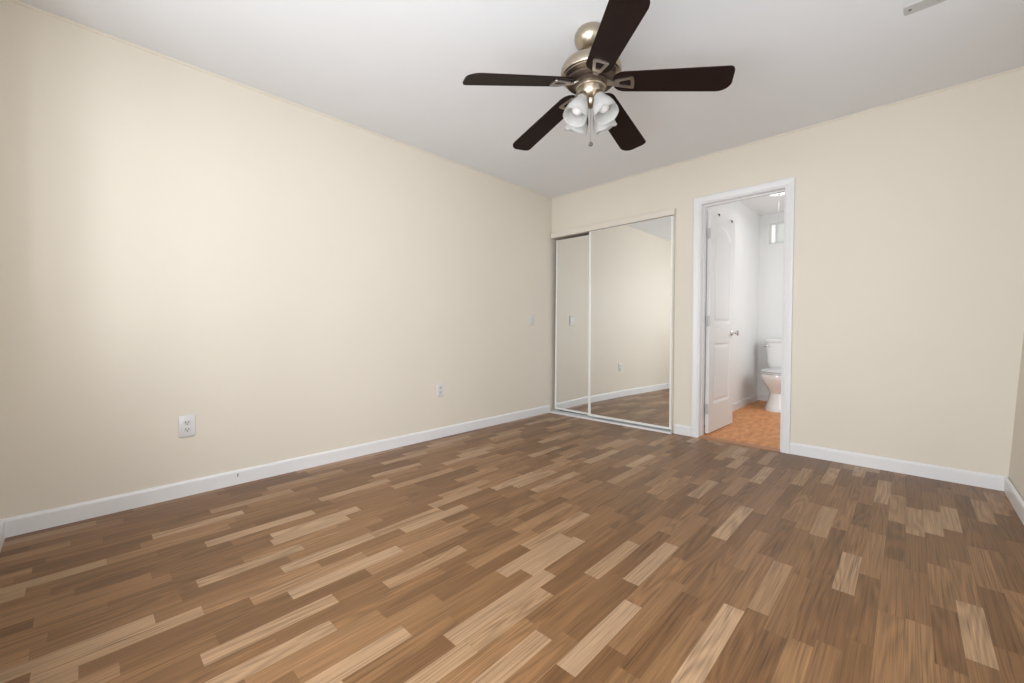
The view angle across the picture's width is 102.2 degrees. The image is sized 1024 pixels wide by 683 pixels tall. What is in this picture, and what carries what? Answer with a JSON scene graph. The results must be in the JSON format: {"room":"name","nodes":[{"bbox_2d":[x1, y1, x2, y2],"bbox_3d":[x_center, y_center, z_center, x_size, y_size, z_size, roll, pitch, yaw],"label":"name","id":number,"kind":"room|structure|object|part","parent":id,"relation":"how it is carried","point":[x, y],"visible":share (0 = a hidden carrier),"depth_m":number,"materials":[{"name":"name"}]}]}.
{"room":"empty bedroom","nodes":[
{"label":"empty bedroom","id":0,"kind":"room"},
{"bbox_2d":[0,0,551,518],"bbox_3d":[-1.019,-0.367,3.290,0.120,2.440,4.132,2,2,44],"label":"wall","id":1,"kind":"structure","parent":0,"point":[177,239],"depth_m":2.44,"materials":[{"name":"beige paint"}]},
{"bbox_2d":[178,414,195,437],"bbox_3d":[-1.851,0.482,2.354,0.009,0.124,0.079,2,2,44],"label":"wall outlet","id":2,"kind":"object","parent":1,"relation":"attached to","point":[186,424],"visible":1,"depth_m":2.35,"materials":[{"name":"white plastic"}]},
{"bbox_2d":[183,420,190,425],"bbox_3d":[-1.849,0.463,2.352,0.004,0.028,0.034,2,2,44],"label":"receptacle","id":3,"kind":"object","parent":2,"relation":"attached to","point":[185,422],"depth_m":2.35,"materials":[{"name":"grey plastic"}]},
{"bbox_2d":[184,427,190,431],"bbox_3d":[-1.849,0.502,2.353,0.004,0.028,0.034,2,2,44],"label":"receptacle","id":4,"kind":"object","parent":2,"relation":"attached to","point":[186,429],"depth_m":2.35,"materials":[{"name":"grey plastic"}]},
{"bbox_2d":[2,405,549,537],"bbox_3d":[-0.943,0.810,3.306,0.014,0.087,3.972,2,2,44],"label":"baseboard","id":5,"kind":"structure","parent":1,"relation":"attached to","point":[44,519],"depth_m":2.47,"materials":[{"name":"white paint"}]},
{"bbox_2d":[437,383,443,396],"bbox_3d":[-0.628,0.426,3.627,0.009,0.115,0.072,2,2,44],"label":"wall outlet","id":6,"kind":"object","parent":1,"relation":"attached to","point":[440,387],"visible":1,"depth_m":3.62,"materials":[{"name":"white plastic"}]},
{"bbox_2d":[529,314,533,324],"bbox_3d":[0.216,-0.234,4.486,0.012,0.118,0.078,2,2,44],"label":"light switch","id":7,"kind":"object","parent":1,"relation":"attached to","point":[531,317],"visible":1,"depth_m":4.47,"materials":[{"name":"grey plastic"}]},
{"bbox_2d":[0,400,1023,682],"bbox_3d":[1.181,0.891,2.988,3.763,0.064,6.692,2,2,44],"label":"floor","id":8,"kind":"structure","parent":0,"point":[548,547],"depth_m":1.61,"materials":[{"name":"brown wood"}]},
{"bbox_2d":[549,410,671,433],"bbox_3d":[0.965,0.817,4.278,1.421,0.018,0.100,2,2,44],"label":"sliding track","id":9,"kind":"object","parent":8,"relation":"on","point":[633,425],"visible":0.86,"depth_m":4.20,"materials":[{"name":"silver metal"}]},
{"bbox_2d":[555,235,588,414],"bbox_3d":[0.692,-0.177,4.549,0.526,1.921,0.028,2,3,44],"label":"mirror door","id":10,"kind":"structure","parent":9,"relation":"on","point":[572,254],"depth_m":4.56,"materials":[{"name":"white mirror"}]},
{"bbox_2d":[588,216,673,429],"bbox_3d":[1.138,-0.173,4.064,0.891,1.940,0.022,2,2,44],"label":"mirror door","id":11,"kind":"structure","parent":9,"relation":"on","point":[631,265],"depth_m":4.03,"materials":[{"name":"white mirror"}]},
{"bbox_2d":[698,436,779,451],"bbox_3d":[1.879,0.845,3.440,0.611,0.009,0.072,2,2,44],"label":"threshold","id":12,"kind":"object","parent":8,"relation":"on","point":[702,437],"visible":0.88,"depth_m":3.41,"materials":[{"name":"brown wood"}]},
{"bbox_2d":[760,339,781,412],"bbox_3d":[3.247,0.389,4.972,0.462,0.825,0.773,2,2,44],"label":"toilet","id":13,"kind":"object","parent":8,"relation":"on","point":[771,376],"visible":0.56,"depth_m":4.82,"materials":[{"name":"ceramic"}]},
{"bbox_3d":[3.174,0.368,4.896,0.384,0.020,0.562,2,2,44],"label":"seat","id":14,"kind":"part","parent":13,"relation":"part of","materials":[{"name":"white plastic"}]},
{"bbox_3d":[3.176,0.345,4.897,0.380,0.022,0.556,2,2,44],"label":"lid","id":15,"kind":"part","parent":13,"relation":"part of","materials":[{"name":"white plastic"}]},
{"bbox_3d":[3.187,0.591,4.915,0.380,0.425,0.595,2,2,44],"label":"bowl","id":16,"kind":"part","parent":13,"relation":"part of","materials":[{"name":"ceramic"}]},
{"bbox_3d":[3.436,-0.009,5.158,0.462,0.040,0.228,2,2,44],"label":"tank lid","id":17,"kind":"part","parent":13,"relation":"part of","materials":[{"name":"ceramic"}]},
{"bbox_3d":[3.436,0.191,5.163,0.436,0.359,0.204,2,2,44],"label":"tank","id":18,"kind":"part","parent":13,"relation":"part of","materials":[{"name":"ceramic"}]},
{"bbox_2d":[7,0,1023,215],"bbox_3d":[1.227,-1.632,2.928,3.813,0.130,6.772,2,2,44],"label":"ceiling","id":19,"kind":"structure","parent":0,"point":[396,70],"depth_m":2.28,"materials":[{"name":"paint"}]},
{"bbox_2d":[463,0,734,150],"bbox_3d":[0.407,-1.265,2.110,1.231,0.577,1.219,2,2,44],"label":"ceiling fan","id":20,"kind":"object","parent":19,"relation":"hanging from","point":[591,71],"visible":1,"depth_m":1.98,"materials":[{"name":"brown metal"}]},
{"bbox_3d":[0.038,-1.238,1.961,0.539,0.006,0.148,-10,17,-17],"label":"blade","id":21,"kind":"part","parent":20,"relation":"part of","materials":[{"name":"brown wood"}]},
{"bbox_3d":[0.189,-1.250,2.389,0.148,0.006,0.539,-8,-3,-34],"label":"blade","id":22,"kind":"part","parent":20,"relation":"part of","materials":[{"name":"brown wood"}]},
{"bbox_3d":[0.313,-1.143,2.026,0.120,0.148,0.131,2,2,44],"label":"lamp shade","id":23,"kind":"part","parent":20,"relation":"part of","materials":[{"name":"white glass"}]},
{"bbox_3d":[0.342,-1.147,2.161,0.131,0.148,0.120,2,2,44],"label":"lamp shade","id":24,"kind":"part","parent":20,"relation":"part of","materials":[{"name":"white glass"}]},
{"bbox_3d":[0.328,-1.161,2.034,0.059,0.092,0.068,2,2,44],"label":"bulb","id":25,"kind":"part","parent":20,"relation":"part of","materials":[{"name":"white glass"}]},
{"bbox_3d":[0.439,-1.160,2.012,0.068,0.092,0.059,2,2,44],"label":"bulb","id":26,"kind":"part","parent":20,"relation":"part of","materials":[{"name":"white glass"}]},
{"bbox_3d":[0.477,-1.146,2.132,0.120,0.148,0.131,2,2,44],"label":"lamp shade","id":27,"kind":"part","parent":20,"relation":"part of","materials":[{"name":"white glass"}]},
{"bbox_3d":[0.448,-1.142,1.997,0.131,0.148,0.120,2,2,44],"label":"lamp shade","id":28,"kind":"part","parent":20,"relation":"part of","materials":[{"name":"white glass"}]},
{"bbox_3d":[0.414,-1.252,1.699,0.148,0.006,0.539,12,7,-4],"label":"blade","id":29,"kind":"part","parent":20,"relation":"part of","materials":[{"name":"brown wood"}]},
{"bbox_3d":[0.616,-1.250,2.379,0.148,0.006,0.539,-12,-14,34],"label":"blade","id":30,"kind":"part","parent":20,"relation":"part of","materials":[{"name":"brown wood"}]},
{"bbox_3d":[0.752,-1.238,1.960,0.539,0.006,0.148,10,-6,18],"label":"blade","id":31,"kind":"part","parent":20,"relation":"part of","materials":[{"name":"brown wood"}]},
{"bbox_2d":[770,192,784,222],"bbox_3d":[2.923,-1.472,4.529,0.232,0.340,0.232,2,2,44],"label":"ceiling light","id":32,"kind":"object","parent":19,"relation":"attached to","point":[778,194],"visible":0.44,"depth_m":4.53,"materials":[{"name":"white plastic"}]},
{"bbox_2d":[904,0,945,15],"bbox_3d":[1.893,-1.544,1.889,0.150,0.006,0.074,2,2,44],"label":"air vent","id":33,"kind":"object","parent":19,"relation":"attached to","point":[920,5],"visible":1,"depth_m":1.90,"materials":[{"name":"white metal"}]},
{"bbox_2d":[704,201,759,414],"bbox_3d":[2.453,-0.416,4.664,0.015,2.460,2.420,2,2,44],"label":"wall","id":34,"kind":"structure","parent":0,"point":[747,222],"depth_m":5.07,"materials":[{"name":"paint"}]},
{"bbox_2d":[704,394,757,424],"bbox_3d":[2.463,0.766,4.688,0.013,0.087,2.420,2,2,44],"label":"baseboard","id":35,"kind":"structure","parent":34,"relation":"attached to","point":[739,404],"depth_m":5.07,"materials":[{"name":"white paint"}]},
{"bbox_2d":[757,212,783,393],"bbox_3d":[3.861,-0.427,5.073,1.450,2.460,0.120,2,2,44],"label":"wall","id":36,"kind":"structure","parent":0,"point":[770,300],"depth_m":5.45,"materials":[{"name":"paint"}]},
{"bbox_2d":[757,393,768,400],"bbox_3d":[3.814,0.756,5.059,1.450,0.087,0.013,2,2,44],"label":"baseboard","id":37,"kind":"structure","parent":36,"relation":"attached to","point":[764,397],"depth_m":5.50,"materials":[{"name":"white paint"}]},
{"bbox_2d":[769,222,783,243],"bbox_3d":[3.613,-1.411,5.289,0.545,0.275,0.030,2,2,44],"label":"window","id":38,"kind":"structure","parent":36,"relation":"in","point":[776,229],"depth_m":5.41,"materials":[{"name":"white glass"}]},
{"bbox_3d":[3.448,-1.416,5.447,0.045,0.231,0.004,2,2,44],"label":"pane","id":39,"kind":"part","parent":38,"relation":"part of","materials":[{"name":"white glass"}]},
{"bbox_3d":[3.639,-1.411,5.263,0.428,0.231,0.004,2,2,44],"label":"pane","id":40,"kind":"part","parent":38,"relation":"part of","materials":[{"name":"white"}]},
{"bbox_2d":[551,69,1023,476],"bbox_3d":[1.957,-0.381,3.796,3.713,2.440,0.720,2,2,44],"label":"wall","id":41,"kind":"structure","parent":0,"point":[908,320],"depth_m":2.74,"materials":[{"name":"beige paint"}]},
{"bbox_2d":[551,208,675,238],"bbox_3d":[0.960,-1.182,4.204,1.407,0.058,0.040,2,2,44],"label":"fascia","id":42,"kind":"object","parent":41,"relation":"attached to","point":[669,212],"visible":1,"depth_m":4.10,"materials":[{"name":"beige paint"}]},
{"bbox_2d":[671,215,675,432],"bbox_3d":[1.490,-0.150,3.783,0.012,1.978,0.104,2,2,44],"label":"door frame","id":43,"kind":"structure","parent":41,"relation":"attached to","point":[674,229],"depth_m":3.75,"materials":[{"name":"beige paint"}]},
{"bbox_2d":[674,424,690,435],"bbox_3d":[1.543,0.798,3.719,0.163,0.087,0.013,2,2,44],"label":"baseboard","id":44,"kind":"object","parent":41,"relation":"attached to","point":[678,429],"visible":1,"depth_m":3.72,"materials":[{"name":"white paint"}]},
{"bbox_2d":[705,208,738,432],"bbox_3d":[1.994,-0.182,3.886,0.647,2.010,0.099,-2,2,-44],"label":"door","id":45,"kind":"structure","parent":41,"relation":"in","point":[720,332],"depth_m":3.86,"materials":[{"name":"white paint"},{"name":"brushed nickel metal"}]},
{"bbox_3d":[2.192,-0.084,4.060,0.062,0.062,0.069,-2,2,-44],"label":"knob","id":46,"kind":"part","parent":45,"relation":"part of","materials":[{"name":"silver metal"}]},
{"bbox_2d":[691,177,794,453],"bbox_3d":[1.899,-0.197,3.430,0.738,2.094,0.138,2,2,44],"label":"door frame","id":47,"kind":"structure","parent":41,"relation":"attached to","point":[788,183],"depth_m":3.40,"materials":[{"name":"white paint"}]},
{"bbox_2d":[790,442,1006,490],"bbox_3d":[2.506,0.825,2.795,1.088,0.087,0.013,2,2,44],"label":"baseboard","id":48,"kind":"structure","parent":41,"relation":"attached to","point":[978,479],"depth_m":2.72,"materials":[{"name":"white paint"}]},
{"bbox_2d":[1008,333,1023,500],"bbox_3d":[1.554,-0.296,0.821,0.227,2.440,4.132,2,2,44],"label":"wall","id":49,"kind":"structure","parent":0,"point":[1016,469],"depth_m":2.30,"materials":[{"name":"beige paint"}]},
{"bbox_2d":[1004,477,1023,524],"bbox_3d":[1.509,0.876,0.981,0.013,0.087,4.012,2,2,44],"label":"baseboard","id":50,"kind":"structure","parent":49,"relation":"attached to","point":[1015,499],"depth_m":2.19,"materials":[{"name":"white paint"}]},
{"bbox_3d":[-1.069,-0.289,0.558,3.593,2.440,0.120,2,2,44],"label":"wall","id":51,"kind":"structure","parent":0,"visible":0},
{"bbox_2d":[0,519,4,550],"bbox_3d":[-1.095,0.884,0.709,3.393,0.087,0.013,2,2,44],"label":"baseboard","id":52,"kind":"structure","parent":51,"relation":"attached to","point":[2,523],"depth_m":1.82,"materials":[{"name":"white paint"}]}
]}

